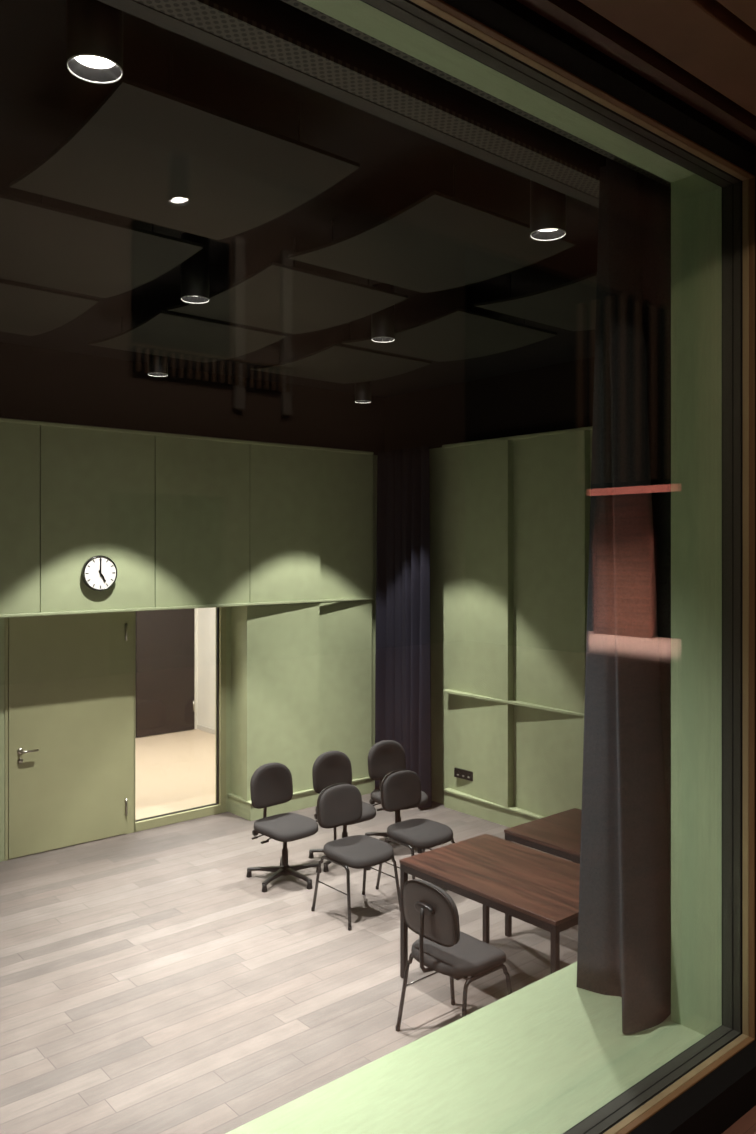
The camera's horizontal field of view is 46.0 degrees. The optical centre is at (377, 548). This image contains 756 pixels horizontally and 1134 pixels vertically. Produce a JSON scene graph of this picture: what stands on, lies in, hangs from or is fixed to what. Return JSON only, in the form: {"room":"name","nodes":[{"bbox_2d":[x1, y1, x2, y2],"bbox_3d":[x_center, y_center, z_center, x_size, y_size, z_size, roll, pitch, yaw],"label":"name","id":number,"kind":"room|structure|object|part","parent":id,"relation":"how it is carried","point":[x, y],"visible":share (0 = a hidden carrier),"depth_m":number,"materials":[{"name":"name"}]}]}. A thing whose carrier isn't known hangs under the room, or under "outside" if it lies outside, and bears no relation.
{"room":"recording control room","nodes":[
{"label":"recording control room","id":0,"kind":"room"},
{"bbox_2d":[135,729,214,819],"bbox_3d":[-3.393,2.740,10.286,5.200,0.080,3.950,0,0,-41],"label":"floor","id":1,"kind":"structure","parent":0,"point":[175,771],"depth_m":10.78,"materials":[{"name":"beige stone"}]},
{"bbox_2d":[138,607,214,737],"bbox_3d":[-3.431,1.250,10.253,5.340,2.900,3.950,0,0,-41],"label":"wall","id":2,"kind":"structure","parent":0,"point":[204,617],"depth_m":13.15,"materials":[{"name":"white paint"}]},
{"bbox_2d":[135,608,194,737],"bbox_3d":[-3.636,1.270,12.456,2.410,2.840,0.095,0,0,-41],"label":"door","id":3,"kind":"structure","parent":2,"relation":"in","point":[164,639],"depth_m":12.92,"materials":[{"name":"brown wood"}]},
{"bbox_2d":[197,724,214,734],"bbox_3d":[-1.462,2.665,11.863,0.015,0.070,3.820,0,0,-41],"label":"baseboard","id":4,"kind":"structure","parent":2,"relation":"attached to","point":[199,727],"depth_m":13.09,"materials":[{"name":"grey wood"}]},
{"bbox_2d":[0,450,376,861],"bbox_3d":[-2.997,0.830,7.705,8.050,3.740,0.490,0,0,-41],"label":"wall","id":5,"kind":"structure","parent":0,"point":[233,614],"depth_m":9.11,"materials":[{"name":"green paint"}]},
{"bbox_2d":[0,421,39,613],"bbox_3d":[-4.383,-0.250,6.204,3.981,1.570,0.112,0,0,-41],"label":"wall panel","id":6,"kind":"object","parent":5,"relation":"attached to","point":[19,442],"visible":1,"depth_m":7.34,"materials":[{"name":"green paint"}]},
{"bbox_2d":[8,612,127,858],"bbox_3d":[-2.779,1.621,8.055,1.086,2.142,0.120,0,0,-41],"label":"door","id":7,"kind":"structure","parent":5,"relation":"in","point":[67,673],"depth_m":8.03,"materials":[{"name":"green paint"}]},
{"bbox_3d":[-3.062,1.810,7.782,0.162,0.135,0.072,0,0,-41],"label":"handle","id":8,"kind":"part","parent":7,"relation":"part of","materials":[{"name":"silver metal"}]},
{"bbox_2d":[5,611,134,860],"bbox_3d":[-2.804,1.620,8.122,1.195,2.160,0.106,0,0,-41],"label":"door frame","id":9,"kind":"structure","parent":5,"relation":"attached to","point":[130,665],"depth_m":8.43,"materials":[{"name":"green paint"}]},
{"bbox_2d":[40,425,154,611],"bbox_3d":[-2.470,-0.250,7.843,1.034,1.570,0.104,0,0,-41],"label":"wall panel","id":10,"kind":"object","parent":5,"relation":"attached to","point":[97,487],"visible":0.86,"depth_m":7.77,"materials":[{"name":"green paint"}]},
{"bbox_2d":[82,555,116,590],"bbox_3d":[-2.429,0.215,7.766,0.308,0.308,0.055,0,0,-41],"label":"wall clock","id":11,"kind":"object","parent":10,"relation":"attached to","point":[99,573],"visible":1,"depth_m":7.75,"materials":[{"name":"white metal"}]},
{"bbox_2d":[134,607,225,831],"bbox_3d":[-1.972,1.620,8.833,1.005,2.160,0.106,0,0,-41],"label":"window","id":12,"kind":"structure","parent":5,"relation":"in","point":[219,806],"depth_m":9.09,"materials":[{"name":"green paint"}]},
{"bbox_2d":[0,597,373,617],"bbox_3d":[-2.965,0.551,7.356,7.645,0.028,0.042,0,0,-41],"label":"trim","id":13,"kind":"structure","parent":5,"relation":"attached to","point":[362,598],"depth_m":8.24,"materials":[{"name":"green paint"}]},
{"bbox_2d":[0,418,373,454],"bbox_3d":[-2.966,-1.050,7.356,7.645,0.030,0.040,0,0,-41],"label":"trim","id":14,"kind":"structure","parent":5,"relation":"attached to","point":[1,419],"depth_m":8.25,"materials":[{"name":"green paint"}]},
{"bbox_2d":[155,436,249,606],"bbox_3d":[-1.686,-0.250,8.514,1.006,1.570,0.102,0,0,-41],"label":"wall panel","id":15,"kind":"object","parent":5,"relation":"attached to","point":[202,487],"visible":0.86,"depth_m":8.46,"materials":[{"name":"green fabric"}]},
{"bbox_2d":[242,603,319,800],"bbox_3d":[-0.987,1.544,9.145,0.851,1.939,0.150,0,0,-41],"label":"wall panel","id":16,"kind":"object","parent":5,"relation":"attached to","point":[281,642],"visible":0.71,"depth_m":9.09,"materials":[{"name":"green paint"}]},
{"bbox_2d":[250,444,319,602],"bbox_3d":[-0.967,-0.250,9.121,0.851,1.570,0.114,0,0,-41],"label":"wall panel","id":17,"kind":"object","parent":5,"relation":"attached to","point":[284,481],"visible":0.86,"depth_m":9.07,"materials":[{"name":"green fabric"}]},
{"bbox_2d":[227,777,373,820],"bbox_3d":[-0.795,2.607,9.488,1.605,0.185,0.447,0,0,-41],"label":"baseboard","id":18,"kind":"structure","parent":5,"relation":"attached to","point":[303,799],"depth_m":9.12,"materials":[{"name":"green paint"}]},
{"bbox_2d":[318,600,371,779],"bbox_3d":[-0.386,1.544,9.659,0.708,1.939,0.150,0,0,-41],"label":"wall panel","id":19,"kind":"object","parent":5,"relation":"attached to","point":[345,626],"visible":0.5,"depth_m":9.64,"materials":[{"name":"green paint"}]},
{"bbox_2d":[320,451,372,598],"bbox_3d":[-0.365,-0.250,9.635,0.708,1.570,0.114,0,0,-41],"label":"wall panel","id":20,"kind":"object","parent":5,"relation":"attached to","point":[346,479],"visible":0.79,"depth_m":9.61,"materials":[{"name":"green fabric"}]},
{"bbox_2d":[0,342,384,454],"bbox_3d":[-3.036,-1.380,7.750,8.050,0.680,0.370,0,0,-41],"label":"wall","id":21,"kind":"structure","parent":0,"point":[37,384],"depth_m":8.47,"materials":[{"name":"black paint"}]},
{"bbox_2d":[0,789,578,1133],"bbox_3d":[-0.967,2.750,5.289,8.200,0.100,6.700,0,0,-41],"label":"floor","id":22,"kind":"structure","parent":0,"point":[149,984],"depth_m":5.63,"materials":[{"name":"grey wood"}]},
{"bbox_2d":[246,762,321,891],"bbox_3d":[-0.746,2.246,7.269,0.622,0.908,0.613,0,0,-44],"label":"swivel chair","id":23,"kind":"object","parent":22,"relation":"on","point":[271,784],"visible":0.99,"depth_m":7.29,"materials":[{"name":"grey fabric"}]},
{"bbox_3d":[-0.931,2.628,7.305,0.285,0.047,0.052,0,0,8],"label":"leg","id":24,"kind":"part","parent":23,"relation":"part of","materials":[{"name":"black plastic"}]},
{"bbox_3d":[-0.888,1.965,7.412,0.415,0.345,0.085,0,0,-44],"label":"backrest","id":25,"kind":"part","parent":23,"relation":"part of","materials":[{"name":"grey fabric"}]},
{"bbox_3d":[-0.837,2.628,7.125,0.052,0.047,0.285,0,0,26],"label":"leg","id":26,"kind":"part","parent":23,"relation":"part of","materials":[{"name":"black plastic"}]},
{"bbox_3d":[-0.761,2.277,7.280,0.460,0.091,0.450,0,0,-44],"label":"seat","id":27,"kind":"part","parent":23,"relation":"part of","materials":[{"name":"grey fabric"}]},
{"bbox_3d":[-0.640,2.628,7.157,0.052,0.047,0.286,0,0,-44],"label":"leg","id":28,"kind":"part","parent":23,"relation":"part of","materials":[{"name":"black plastic"}]},
{"bbox_3d":[-0.608,2.628,7.361,0.285,0.047,0.052,0,0,-28],"label":"leg","id":29,"kind":"part","parent":23,"relation":"part of","materials":[{"name":"black plastic"}]},
{"bbox_2d":[309,751,375,871],"bbox_3d":[-0.273,2.246,7.699,0.622,0.908,0.613,0,0,-41],"label":"swivel chair","id":30,"kind":"object","parent":22,"relation":"on","point":[329,768],"visible":0.54,"depth_m":7.77,"materials":[{"name":"black fabric"}]},
{"bbox_3d":[-0.456,2.628,7.746,0.285,0.047,0.052,0,0,11],"label":"leg","id":31,"kind":"part","parent":30,"relation":"part of","materials":[{"name":"black plastic"}]},
{"bbox_3d":[-0.406,1.965,7.851,0.415,0.345,0.085,0,0,-41],"label":"backrest","id":32,"kind":"part","parent":30,"relation":"part of","materials":[{"name":"grey fabric"}]},
{"bbox_3d":[-0.287,2.277,7.711,0.460,0.091,0.450,0,0,-41],"label":"seat","id":33,"kind":"part","parent":30,"relation":"part of","materials":[{"name":"grey fabric"}]},
{"bbox_2d":[311,783,399,930],"bbox_3d":[-0.171,2.252,6.644,0.517,0.899,0.514,0,0,-41],"label":"chair","id":34,"kind":"object","parent":22,"relation":"on","point":[339,804],"visible":0.98,"depth_m":6.66,"materials":[{"name":"grey fabric"}]},
{"bbox_3d":[-0.330,2.485,6.477,0.055,0.434,0.464,0,0,-41],"label":"frame","id":35,"kind":"part","parent":34,"relation":"part of","materials":[{"name":"black metal"}]},
{"bbox_3d":[-0.284,1.955,6.776,0.400,0.300,0.066,0,0,-41],"label":"backrest","id":36,"kind":"part","parent":34,"relation":"part of","materials":[{"name":"grey fabric"}]},
{"bbox_3d":[-0.154,2.252,6.624,0.455,0.091,0.450,0,0,-41],"label":"seat","id":37,"kind":"part","parent":34,"relation":"part of","materials":[{"name":"grey fabric"}]},
{"bbox_3d":[0.019,2.485,6.775,0.055,0.434,0.464,0,0,-41],"label":"frame","id":38,"kind":"part","parent":34,"relation":"part of","materials":[{"name":"black metal"}]},
{"bbox_2d":[365,740,427,852],"bbox_3d":[0.200,2.246,8.129,0.622,0.908,0.613,0,0,-36],"label":"swivel chair","id":39,"kind":"object","parent":22,"relation":"on","point":[385,757],"visible":0.52,"depth_m":8.22,"materials":[{"name":"grey fabric"}]},
{"bbox_3d":[0.021,2.628,8.190,0.285,0.047,0.052,0,0,16],"label":"leg","id":40,"kind":"part","parent":39,"relation":"part of","materials":[{"name":"black plastic"}]},
{"bbox_3d":[0.079,1.965,8.290,0.415,0.345,0.085,0,0,-36],"label":"backrest","id":41,"kind":"part","parent":39,"relation":"part of","materials":[{"name":"grey fabric"}]},
{"bbox_3d":[0.187,2.277,8.142,0.460,0.091,0.450,0,0,-36],"label":"seat","id":42,"kind":"part","parent":39,"relation":"part of","materials":[{"name":"grey fabric"}]},
{"bbox_2d":[376,769,454,889],"bbox_3d":[0.307,2.252,7.070,0.517,0.899,0.514,0,0,-41],"label":"chair","id":43,"kind":"object","parent":22,"relation":"on","point":[400,789],"visible":0.97,"depth_m":7.09,"materials":[{"name":"grey fabric"}]},
{"bbox_3d":[0.148,2.485,6.902,0.055,0.434,0.464,0,0,-41],"label":"frame","id":44,"kind":"part","parent":43,"relation":"part of","materials":[{"name":"black metal"}]},
{"bbox_3d":[0.194,1.955,7.202,0.400,0.300,0.066,0,0,-41],"label":"backrest","id":45,"kind":"part","parent":43,"relation":"part of","materials":[{"name":"grey fabric"}]},
{"bbox_3d":[0.324,2.252,7.050,0.455,0.091,0.450,0,0,-41],"label":"seat","id":46,"kind":"part","parent":43,"relation":"part of","materials":[{"name":"grey fabric"}]},
{"bbox_2d":[395,879,511,1031],"bbox_3d":[0.419,2.252,4.928,0.514,0.899,0.517,0,0,-41],"label":"chair","id":47,"kind":"object","parent":22,"relation":"on","point":[428,910],"visible":0.98,"depth_m":4.79,"materials":[{"name":"grey fabric"}]},
{"bbox_3d":[0.288,2.485,5.118,0.464,0.434,0.055,0,0,-41],"label":"frame","id":48,"kind":"part","parent":47,"relation":"part of","materials":[{"name":"black metal"}]},
{"bbox_3d":[0.286,1.955,4.815,0.066,0.300,0.400,0,0,-41],"label":"backrest","id":49,"kind":"part","parent":47,"relation":"part of","materials":[{"name":"grey fabric"}]},
{"bbox_3d":[0.439,2.252,4.945,0.450,0.091,0.455,0,0,-41],"label":"seat","id":50,"kind":"part","parent":47,"relation":"part of","materials":[{"name":"grey fabric"}]},
{"bbox_3d":[0.586,2.485,4.769,0.464,0.434,0.055,0,0,-41],"label":"frame","id":51,"kind":"part","parent":47,"relation":"part of","materials":[{"name":"black metal"}]},
{"bbox_2d":[399,834,579,978],"bbox_3d":[0.837,2.330,5.397,0.800,0.740,1.230,0,0,-41],"label":"table","id":52,"kind":"object","parent":22,"relation":"on","point":[537,888],"visible":0.62,"depth_m":5.35,"materials":[{"name":"brown wood"}]},
{"bbox_3d":[0.164,2.364,5.603,0.035,0.673,0.035,0,0,-41],"label":"leg","id":53,"kind":"part","parent":52,"relation":"part of","materials":[{"name":"black metal"}]},
{"bbox_3d":[0.740,2.364,6.094,0.035,0.673,0.035,0,0,-41],"label":"leg","id":54,"kind":"part","parent":52,"relation":"part of","materials":[{"name":"black metal"}]},
{"bbox_3d":[0.935,2.364,4.700,0.035,0.673,0.035,0,0,-41],"label":"leg","id":55,"kind":"part","parent":52,"relation":"part of","materials":[{"name":"black metal"}]},
{"bbox_2d":[504,808,581,936],"bbox_3d":[1.582,2.330,6.000,0.800,0.740,1.230,0,0,-41],"label":"table","id":56,"kind":"object","parent":22,"relation":"on","point":[558,834],"visible":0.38,"depth_m":6.14,"materials":[{"name":"brown wood"}]},
{"bbox_3d":[0.909,2.364,6.206,0.035,0.673,0.035,0,0,-41],"label":"leg","id":57,"kind":"part","parent":56,"relation":"part of","materials":[{"name":"black metal"}]},
{"bbox_2d":[0,0,598,397],"bbox_3d":[-0.934,-1.770,5.251,8.200,0.100,7.000,0,0,-41],"label":"ceiling","id":58,"kind":"structure","parent":0,"point":[42,103],"depth_m":4.28,"materials":[{"name":"black paint"}]},
{"bbox_2d":[0,280,98,335],"bbox_3d":[-2.447,-1.593,5.525,0.985,0.255,1.160,0,0,-41],"label":"sail","id":59,"kind":"object","parent":58,"relation":"hanging from","point":[27,310],"visible":0.94,"depth_m":5.46,"materials":[{"name":"black metal"}]},
{"bbox_2d":[66,0,122,83],"bbox_3d":[-0.810,-1.545,2.548,0.155,0.350,0.155,0,0,-41],"label":"ceiling spotlight","id":60,"kind":"object","parent":58,"relation":"attached to","point":[94,28],"visible":0.98,"depth_m":2.49,"materials":[{"name":"black metal"}]},
{"bbox_2d":[0,194,202,297],"bbox_3d":[-1.629,-1.593,4.566,0.985,0.255,1.180,0,0,-41],"label":"sail","id":61,"kind":"object","parent":58,"relation":"hanging from","point":[41,245],"visible":0.89,"depth_m":4.42,"materials":[{"name":"black metal"}]},
{"bbox_2d":[148,354,167,376],"bbox_3d":[-1.737,-1.545,7.027,0.155,0.350,0.155,0,0,-41],"label":"ceiling spotlight","id":62,"kind":"object","parent":58,"relation":"attached to","point":[157,365],"visible":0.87,"depth_m":6.96,"materials":[{"name":"black metal"}]},
{"bbox_2d":[9,51,359,239],"bbox_3d":[-0.800,-1.593,3.597,0.985,0.255,1.090,0,0,-41],"label":"sail","id":63,"kind":"object","parent":58,"relation":"hanging from","point":[145,153],"visible":1,"depth_m":3.45,"materials":[{"name":"black metal"}]},
{"bbox_2d":[88,301,286,362],"bbox_3d":[-1.392,-1.593,6.426,0.970,0.255,1.160,0,0,-41],"label":"sail","id":64,"kind":"object","parent":58,"relation":"hanging from","point":[167,334],"visible":0.92,"depth_m":6.27,"materials":[{"name":"black metal"}]},
{"bbox_2d":[181,232,208,303],"bbox_3d":[-1.008,-1.545,4.907,0.155,0.350,0.155,0,0,-41],"label":"ceiling spotlight","id":65,"kind":"object","parent":58,"relation":"attached to","point":[194,270],"visible":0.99,"depth_m":4.84,"materials":[{"name":"black metal"}]},
{"bbox_2d":[167,238,407,333],"bbox_3d":[-0.574,-1.593,5.468,0.970,0.255,1.180,0,0,-41],"label":"sail","id":66,"kind":"object","parent":58,"relation":"hanging from","point":[276,297],"visible":0.91,"depth_m":5.32,"materials":[{"name":"black metal"}]},
{"bbox_2d":[250,323,430,383],"bbox_3d":[-0.320,-1.593,7.341,0.990,0.255,1.160,0,0,-41],"label":"sail","id":67,"kind":"object","parent":58,"relation":"hanging from","point":[337,363],"visible":0.94,"depth_m":7.19,"materials":[{"name":"black metal"}]},
{"bbox_3d":[-0.320,-1.490,7.341,0.990,0.051,1.160,0,0,-41],"label":"panel","id":68,"kind":"part","parent":67,"relation":"part of","materials":[{"name":"black fabric"}]},
{"bbox_2d":[355,381,370,402],"bbox_3d":[-0.140,-1.545,8.323,0.155,0.350,0.155,0,0,-41],"label":"ceiling spotlight","id":69,"kind":"object","parent":58,"relation":"attached to","point":[362,389],"visible":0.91,"depth_m":8.26,"materials":[{"name":"black metal"}]},
{"bbox_2d":[371,283,394,342],"bbox_3d":[0.033,-1.545,5.848,0.155,0.350,0.155,0,0,-41],"label":"ceiling spotlight","id":70,"kind":"object","parent":58,"relation":"attached to","point":[383,321],"visible":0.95,"depth_m":5.78,"materials":[{"name":"black metal"}]},
{"bbox_2d":[287,164,575,292],"bbox_3d":[0.255,-1.593,4.498,0.970,0.255,1.090,0,0,-41],"label":"sail","id":71,"kind":"object","parent":58,"relation":"hanging from","point":[440,241],"visible":0.91,"depth_m":4.38,"materials":[{"name":"black metal"}]},
{"bbox_2d":[342,286,556,361],"bbox_3d":[0.499,-1.593,6.383,0.990,0.255,1.180,0,0,-41],"label":"sail","id":72,"kind":"object","parent":58,"relation":"hanging from","point":[457,334],"visible":0.91,"depth_m":6.24,"materials":[{"name":"black metal"}]},
{"bbox_2d":[474,272,596,330],"bbox_3d":[1.327,-1.593,5.414,0.990,0.255,1.090,0,0,-41],"label":"sail","id":73,"kind":"object","parent":58,"relation":"hanging from","point":[571,306],"visible":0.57,"depth_m":5.41,"materials":[{"name":"black metal"}]},
{"bbox_2d":[530,180,565,240],"bbox_3d":[0.743,-1.545,3.889,0.155,0.350,0.155,0,0,-41],"label":"ceiling spotlight","id":74,"kind":"object","parent":58,"relation":"attached to","point":[547,205],"visible":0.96,"depth_m":3.83,"materials":[{"name":"black metal"}]},
{"bbox_2d":[97,0,598,207],"bbox_3d":[0.811,-1.206,3.131,7.900,0.016,0.049,0,0,-41],"label":"trim","id":75,"kind":"structure","parent":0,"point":[132,7],"depth_m":2.33,"materials":[{"name":"black"}]},
{"bbox_2d":[375,446,431,808],"bbox_3d":[0.249,0.810,9.507,0.175,3.740,0.849,0,0,-39],"label":"curtain","id":76,"kind":"object","parent":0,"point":[403,640],"visible":0.91,"depth_m":9.39,"materials":[{"name":"fabric"}]},
{"bbox_2d":[209,0,646,179],"bbox_3d":[0.954,-1.466,2.963,7.900,0.508,0.486,0,0,-41],"label":"ceiling","id":77,"kind":"structure","parent":0,"point":[288,20],"depth_m":2.35,"materials":[{"name":"black paint"}]},
{"bbox_2d":[134,0,670,197],"bbox_3d":[0.969,-1.206,2.946,7.900,0.012,0.437,0,0,-41],"label":"board","id":78,"kind":"object","parent":77,"relation":"attached to","point":[206,15],"visible":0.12,"depth_m":2.30,"materials":[{"name":"black metal"}]},
{"bbox_2d":[576,157,670,1033],"bbox_3d":[0.991,0.066,2.908,0.998,2.592,0.310,0,0,-41],"label":"window curtain","id":79,"kind":"object","parent":77,"relation":"hanging from","point":[624,951],"visible":0.55,"depth_m":2.74,"materials":[{"name":"fabric"}]},
{"bbox_2d":[385,357,593,805],"bbox_3d":[2.070,0.490,7.916,0.170,4.420,6.750,0,0,-41],"label":"wall","id":80,"kind":"structure","parent":0,"point":[556,397],"depth_m":9.35,"materials":[{"name":"black paint"}]},
{"bbox_2d":[449,440,512,700],"bbox_3d":[1.002,0.210,8.977,0.085,2.530,0.882,0,0,-41],"label":"wall panel","id":81,"kind":"object","parent":80,"relation":"attached to","point":[480,475],"visible":1,"depth_m":8.91,"materials":[{"name":"green paint"}]},
{"bbox_2d":[449,694,512,807],"bbox_3d":[1.002,2.007,8.977,0.085,1.005,0.882,0,0,-41],"label":"wall panel","id":82,"kind":"object","parent":80,"relation":"attached to","point":[480,731],"visible":0.79,"depth_m":8.92,"materials":[{"name":"green paint"}]},
{"bbox_2d":[454,767,472,780],"bbox_3d":[0.884,2.310,9.120,0.028,0.100,0.240,0,0,-44],"label":"socket plate","id":83,"kind":"object","parent":82,"relation":"attached to","point":[459,773],"visible":1,"depth_m":9.11,"materials":[{"name":"black plastic"}]},
{"bbox_2d":[444,788,543,827],"bbox_3d":[2.410,2.605,7.332,0.090,0.190,5.220,0,0,-41],"label":"baseboard","id":84,"kind":"structure","parent":80,"relation":"attached to","point":[456,800],"depth_m":8.85,"materials":[{"name":"green paint"}]},
{"bbox_2d":[443,689,583,716],"bbox_3d":[2.405,1.490,7.327,0.085,0.030,5.220,0,0,-41],"label":"trim","id":85,"kind":"structure","parent":80,"relation":"attached to","point":[449,691],"depth_m":8.55,"materials":[{"name":"green paint"}]},
{"bbox_2d":[442,426,592,447],"bbox_3d":[2.401,-1.070,7.351,0.060,0.030,5.260,0,0,-41],"label":"trim","id":86,"kind":"structure","parent":80,"relation":"attached to","point":[590,427],"depth_m":8.54,"materials":[{"name":"green paint"}]},
{"bbox_2d":[514,705,583,816],"bbox_3d":[1.584,2.007,8.296,0.085,1.005,0.892,0,0,-41],"label":"wall panel","id":87,"kind":"object","parent":80,"relation":"attached to","point":[548,745],"visible":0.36,"depth_m":8.31,"materials":[{"name":"green paint"}]},
{"bbox_2d":[514,430,589,713],"bbox_3d":[1.584,0.210,8.296,0.085,2.530,0.892,0,0,-41],"label":"wall panel","id":88,"kind":"object","parent":80,"relation":"attached to","point":[552,472],"visible":0.86,"depth_m":8.27,"materials":[{"name":"green fabric"}]},
{"bbox_2d":[591,431,591,461],"bbox_3d":[2.168,0.210,7.612,0.085,2.530,0.892,0,0,-41],"label":"wall panel","id":89,"kind":"object","parent":80,"relation":"attached to","point":[591,431],"visible":0.14,"depth_m":7.97,"materials":[{"name":"green paint"}]},
{"bbox_2d":[298,0,721,1035],"bbox_3d":[1.218,0.490,2.678,8.170,4.420,0.290,0,0,-41],"label":"window reveal","id":90,"kind":"structure","parent":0,"point":[696,202],"depth_m":2.47,"materials":[{"name":"green paint"}]},
{"bbox_2d":[226,962,670,1133],"bbox_3d":[0.975,2.033,2.938,7.900,1.335,0.422,0,0,-41],"label":"window sill","id":91,"kind":"structure","parent":90,"relation":"in","point":[480,1071],"depth_m":2.33,"materials":[{"name":"green paint"}]},
{"bbox_2d":[360,0,755,1133],"bbox_3d":[-0.333,0.108,1.242,3.708,2.583,0.151,0,0,-41],"label":"window","id":92,"kind":"structure","parent":90,"relation":"in","point":[710,1085],"depth_m":2.25,"materials":[{"name":"grey"}]},
{"bbox_2d":[491,1020,704,1133],"bbox_3d":[-0.439,1.356,1.352,3.488,0.016,0.156,0,0,-41],"label":"window sill","id":93,"kind":"structure","parent":90,"relation":"attached to","point":[567,1107],"depth_m":2.25,"materials":[{"name":"green paint"}]},
{"bbox_2d":[722,1105,755,1133],"bbox_3d":[4.582,1.450,0.024,19.000,0.100,8.085,0,0,-41],"label":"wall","id":94,"kind":"structure","parent":0,"point":[746,1124],"depth_m":2.16,"materials":[{"name":"red wood"}]},
{"bbox_3d":[0.763,-1.650,2.032,15.800,6.100,0.100,0,0,-41],"label":"wall","id":95,"kind":"structure","parent":0,"visible":0},
{"bbox_2d":[516,0,755,145],"bbox_3d":[0.072,-1.143,1.456,7.000,0.313,0.080,0,0,-41],"label":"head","id":96,"kind":"structure","parent":95,"relation":"attached to","point":[572,16],"depth_m":1.82},
{"bbox_2d":[578,0,755,115],"bbox_3d":[0.306,-1.150,1.182,7.000,0.300,0.600,0,0,-41],"label":"soffit","id":97,"kind":"structure","parent":95,"relation":"attached to","point":[714,41],"depth_m":1.73,"materials":[{"name":"brown wood"}]}
]}

